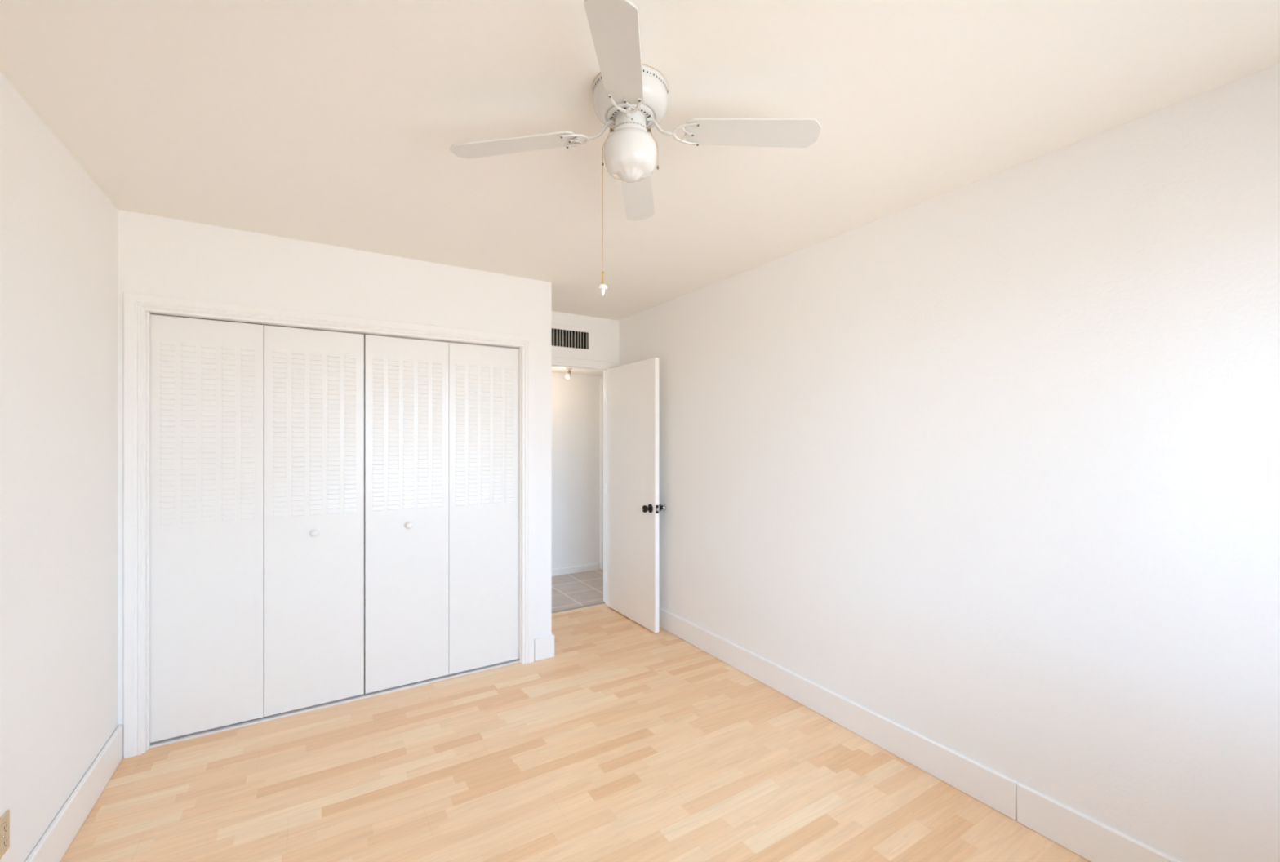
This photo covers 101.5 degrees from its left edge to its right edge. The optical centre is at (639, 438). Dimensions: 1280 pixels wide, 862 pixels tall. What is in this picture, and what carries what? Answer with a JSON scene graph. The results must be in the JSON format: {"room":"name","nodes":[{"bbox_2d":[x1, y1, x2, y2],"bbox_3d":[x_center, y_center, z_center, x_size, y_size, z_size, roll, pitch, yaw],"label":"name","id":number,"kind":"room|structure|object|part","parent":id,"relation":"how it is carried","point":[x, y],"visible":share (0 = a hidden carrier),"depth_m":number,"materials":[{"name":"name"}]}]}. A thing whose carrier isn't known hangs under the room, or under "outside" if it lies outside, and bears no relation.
{"room":"empty bedroom","nodes":[
{"label":"empty bedroom","id":0,"kind":"room"},
{"bbox_2d":[0,72,118,861],"bbox_3d":[-1.553,0.200,0.977,0.120,2.440,4.780,0,0,-32],"label":"wall","id":1,"kind":"structure","parent":0,"point":[59,230],"depth_m":1.75,"materials":[{"name":"white paint"}]},
{"bbox_2d":[0,809,9,859],"bbox_3d":[-1.776,1.107,1.457,0.009,0.110,0.071,0,0,-32],"label":"power outlet","id":2,"kind":"object","parent":1,"relation":"attached to","point":[5,819],"visible":1,"depth_m":1.46,"materials":[{"name":"beige plastic"}]},
{"bbox_2d":[0,821,8,835],"bbox_3d":[-1.773,1.086,1.459,0.003,0.029,0.033,0,0,-32],"label":"receptacle","id":3,"kind":"object","parent":2,"relation":"attached to","point":[4,824],"depth_m":1.46,"materials":[{"name":"beige plastic"}]},
{"bbox_2d":[0,835,8,850],"bbox_3d":[-1.773,1.128,1.459,0.003,0.029,0.033,0,0,-32],"label":"receptacle","id":4,"kind":"object","parent":2,"relation":"attached to","point":[4,839],"depth_m":1.46,"materials":[{"name":"beige plastic"}]},
{"bbox_2d":[25,724,123,861],"bbox_3d":[-1.304,1.344,0.707,0.018,0.148,3.819,0,0,-32],"label":"baseboard","id":5,"kind":"structure","parent":1,"relation":"attached to","point":[58,837],"depth_m":1.90,"materials":[{"name":"white wood"}]},
{"bbox_2d":[263,325,364,672],"bbox_3d":[-1.898,0.200,3.495,1.954,2.440,0.140,0,0,-32],"label":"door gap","id":6,"kind":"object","parent":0,"point":[264,326],"depth_m":3.17,"materials":[{"name":"white paint"}]},
{"bbox_2d":[118,209,551,725],"bbox_3d":[-1.639,0.200,3.173,2.054,2.440,0.720,0,0,-32],"label":"wall","id":7,"kind":"structure","parent":0,"point":[157,255],"depth_m":2.75,"materials":[{"name":"white paint"}]},
{"bbox_2d":[150,314,364,742],"bbox_3d":[-1.889,0.414,2.641,0.878,1.980,0.065,0,0,-32],"label":"door","id":8,"kind":"structure","parent":7,"relation":"in","point":[206,376],"depth_m":2.62,"materials":[{"name":"white wood"}]},
{"bbox_3d":[-2.090,0.414,2.537,0.428,1.980,0.030,0,0,-32],"label":"panel","id":9,"kind":"part","parent":8,"relation":"part of","materials":[{"name":"white wood"}]},
{"bbox_3d":[-1.716,0.414,2.770,0.446,1.980,0.030,0,0,-32],"label":"panel","id":10,"kind":"part","parent":8,"relation":"part of","materials":[{"name":"white wood"}]},
{"bbox_3d":[-1.703,0.492,2.741,0.050,0.050,0.038,0,0,-32],"label":"knob","id":11,"kind":"part","parent":8,"relation":"part of","materials":[{"name":"white ceramic"}]},
{"bbox_2d":[123,291,533,758],"bbox_3d":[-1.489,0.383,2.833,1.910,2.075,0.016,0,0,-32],"label":"door frame","id":12,"kind":"structure","parent":7,"relation":"attached to","point":[133,303],"depth_m":2.35,"materials":[{"name":"white wood"}]},
{"bbox_2d":[364,334,519,693],"bbox_3d":[-1.140,0.414,3.107,0.875,1.980,0.065,0,0,-32],"label":"door","id":13,"kind":"structure","parent":7,"relation":"in","point":[442,419],"depth_m":3.08,"materials":[{"name":"white wood"}]},
{"bbox_3d":[-1.333,0.414,3.008,0.442,1.980,0.030,0,0,-32],"label":"panel","id":14,"kind":"part","parent":13,"relation":"part of","materials":[{"name":"white wood"}]},
{"bbox_3d":[-1.316,0.492,2.982,0.050,0.050,0.038,0,0,-32],"label":"knob","id":15,"kind":"part","parent":13,"relation":"part of","materials":[{"name":"white ceramic"}]},
{"bbox_3d":[-0.961,0.414,3.240,0.431,1.980,0.030,0,0,-32],"label":"panel","id":16,"kind":"part","parent":13,"relation":"part of","materials":[{"name":"white wood"}]},
{"bbox_2d":[533,633,554,661],"bbox_3d":[-0.808,1.349,3.682,0.134,0.141,0.735,0,0,-32],"label":"baseboard","id":17,"kind":"structure","parent":7,"relation":"attached to","point":[544,646],"depth_m":3.37,"materials":[{"name":"white wood"}]},
{"bbox_2d":[551,601,604,613],"bbox_3d":[-0.634,1.417,4.332,0.777,0.006,0.042,0,0,-32],"label":"trim","id":18,"kind":"structure","parent":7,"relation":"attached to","point":[602,602],"depth_m":4.39,"materials":[{"name":"grey metal"}]},
{"bbox_2d":[551,356,617,604],"bbox_3d":[-0.606,0.381,4.305,0.894,2.078,0.142,0,0,-32],"label":"door frame","id":19,"kind":"structure","parent":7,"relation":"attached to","point":[553,364],"depth_m":4.50,"materials":[{"name":"white wood"}]},
{"bbox_2d":[605,357,666,632],"bbox_3d":[-0.049,0.409,4.136,0.223,2.002,0.762,0,0,-32],"label":"door","id":20,"kind":"structure","parent":19,"relation":"attached to","point":[633,507],"depth_m":4.06,"materials":[{"name":"white paint"}]},
{"bbox_3d":[0.050,0.512,3.833,0.068,0.066,0.066,0,0,-32],"label":"knob","id":21,"kind":"part","parent":20,"relation":"part of","materials":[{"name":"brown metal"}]},
{"bbox_3d":[0.125,0.512,3.807,0.024,0.060,0.004,0,0,-32],"label":"latch plate","id":22,"kind":"part","parent":20,"relation":"part of","materials":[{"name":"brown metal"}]},
{"bbox_2d":[60,568,1090,861],"bbox_3d":[-0.016,1.480,2.617,4.462,0.120,5.940,0,0,-32],"label":"floor","id":23,"kind":"structure","parent":0,"point":[632,742],"depth_m":2.17,"materials":[{"name":"brown wood"}]},
{"bbox_2d":[149,659,519,748],"bbox_3d":[-1.517,1.415,2.876,1.763,0.009,0.034,0,0,-32],"label":"closet track","id":24,"kind":"object","parent":23,"relation":"on","point":[388,691],"visible":1,"depth_m":2.76,"materials":[{"name":"white metal"}]},
{"bbox_2d":[551,372,603,568],"bbox_3d":[-1.485,0.365,5.130,4.300,2.110,0.120,0,0,-32],"label":"wall","id":25,"kind":"structure","parent":0,"point":[575,401],"depth_m":5.55,"materials":[{"name":"white paint"}]},
{"bbox_2d":[551,563,598,576],"bbox_3d":[-1.815,1.385,4.847,3.200,0.069,0.012,0,0,-32],"label":"baseboard","id":26,"kind":"structure","parent":25,"relation":"attached to","point":[564,571],"depth_m":5.54,"materials":[{"name":"white wood"}]},
{"bbox_2d":[600,378,603,568],"bbox_3d":[-0.071,0.381,5.929,0.854,2.078,0.018,0,0,-32],"label":"door frame","id":27,"kind":"structure","parent":25,"relation":"attached to","point":[601,380],"depth_m":5.71,"materials":[{"name":"white wood"}]},
{"bbox_2d":[551,367,603,376],"bbox_3d":[-1.210,-0.750,4.689,4.300,0.120,1.160,0,0,-32],"label":"ceiling","id":28,"kind":"structure","parent":0,"point":[557,370],"depth_m":5.37,"materials":[{"name":"white paint"}]},
{"bbox_2d":[564,368,572,379],"bbox_3d":[-0.693,-0.634,5.066,0.060,0.112,0.093,0,0,11],"label":"spotlight","id":29,"kind":"object","parent":28,"relation":"attached to","point":[568,375],"visible":0.94,"depth_m":5.04,"materials":[{"name":"white glass"}]},
{"bbox_3d":[-0.695,-0.605,5.048,0.055,0.054,0.055,0,0,-32],"label":"bulb","id":30,"kind":"part","parent":29,"relation":"part of","materials":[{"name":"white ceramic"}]},
{"bbox_2d":[551,311,618,366],"bbox_3d":[-0.644,0.200,4.287,1.013,2.440,0.120,0,0,-32],"label":"wall","id":31,"kind":"structure","parent":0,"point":[605,331],"depth_m":4.39,"materials":[{"name":"white paint"}]},
{"bbox_2d":[551,323,592,352],"bbox_3d":[-0.647,-0.821,4.277,0.522,0.203,0.122,0,0,-32],"label":"air vent","id":32,"kind":"object","parent":31,"relation":"attached to","point":[570,338],"visible":0.61,"depth_m":4.33,"materials":[{"name":"white metal"}]},
{"bbox_2d":[0,0,1279,320],"bbox_3d":[-0.242,-1.080,1.793,3.207,0.120,4.780,0,0,-32],"label":"ceiling","id":33,"kind":"structure","parent":0,"point":[331,122],"depth_m":1.60,"materials":[{"name":"white paint"}]},
{"bbox_2d":[449,0,821,296],"bbox_3d":[-0.027,-0.718,1.527,0.794,0.604,0.812,0,0,-41],"label":"ceiling fan","id":34,"kind":"object","parent":33,"relation":"hanging from","point":[630,96],"visible":1,"depth_m":1.48,"materials":[{"name":"white plastic"}]},
{"bbox_3d":[-0.374,-0.875,1.558,0.379,0.045,0.107,0,0,5],"label":"blade","id":35,"kind":"part","parent":34,"relation":"part of","materials":[{"name":"white laminate"}]},
{"bbox_3d":[-0.098,-0.693,1.527,0.024,0.415,0.003,0,0,0],"label":"pull chain","id":36,"kind":"part","parent":34,"relation":"part of","materials":[{"name":"gold metal"}]},
{"bbox_3d":[-0.048,-0.864,1.185,0.107,0.045,0.379,0,2,3],"label":"blade","id":37,"kind":"part","parent":34,"relation":"part of","materials":[{"name":"white laminate"}]},
{"bbox_3d":[-0.028,-0.824,1.527,0.156,0.136,0.156,0,0,-32],"label":"lamp shade","id":38,"kind":"part","parent":34,"relation":"part of","materials":[{"name":"white glass"}]},
{"bbox_3d":[-0.028,-0.940,1.527,0.135,0.012,0.135,0,0,-32],"label":"rotor plate","id":39,"kind":"part","parent":34,"relation":"part of","materials":[{"name":"white metal"}]},
{"bbox_3d":[-0.006,-0.878,1.875,0.107,0.045,0.379,0,0,4],"label":"blade","id":40,"kind":"part","parent":34,"relation":"part of","materials":[{"name":"white laminate"}]},
{"bbox_3d":[0.042,-0.848,1.527,0.024,0.105,0.003,0,0,0],"label":"pull chain","id":41,"kind":"part","parent":34,"relation":"part of","materials":[{"name":"gold metal"}]},
{"bbox_3d":[0.318,-0.876,1.496,0.379,0.045,0.107,0,0,5],"label":"blade","id":42,"kind":"part","parent":34,"relation":"part of","materials":[{"name":"white laminate"}]},
{"bbox_2d":[618,63,1279,861],"bbox_3d":[1.068,0.200,2.608,0.120,2.440,4.780,0,0,-32],"label":"wall","id":43,"kind":"structure","parent":0,"point":[989,466],"depth_m":1.89,"materials":[{"name":"white paint"}]},
{"bbox_2d":[658,607,1181,861],"bbox_3d":[1.011,1.348,2.573,0.014,0.140,4.540,0,0,-32],"label":"baseboard","id":44,"kind":"structure","parent":43,"relation":"attached to","point":[991,788],"depth_m":2.16,"materials":[{"name":"white wood"}]}
]}

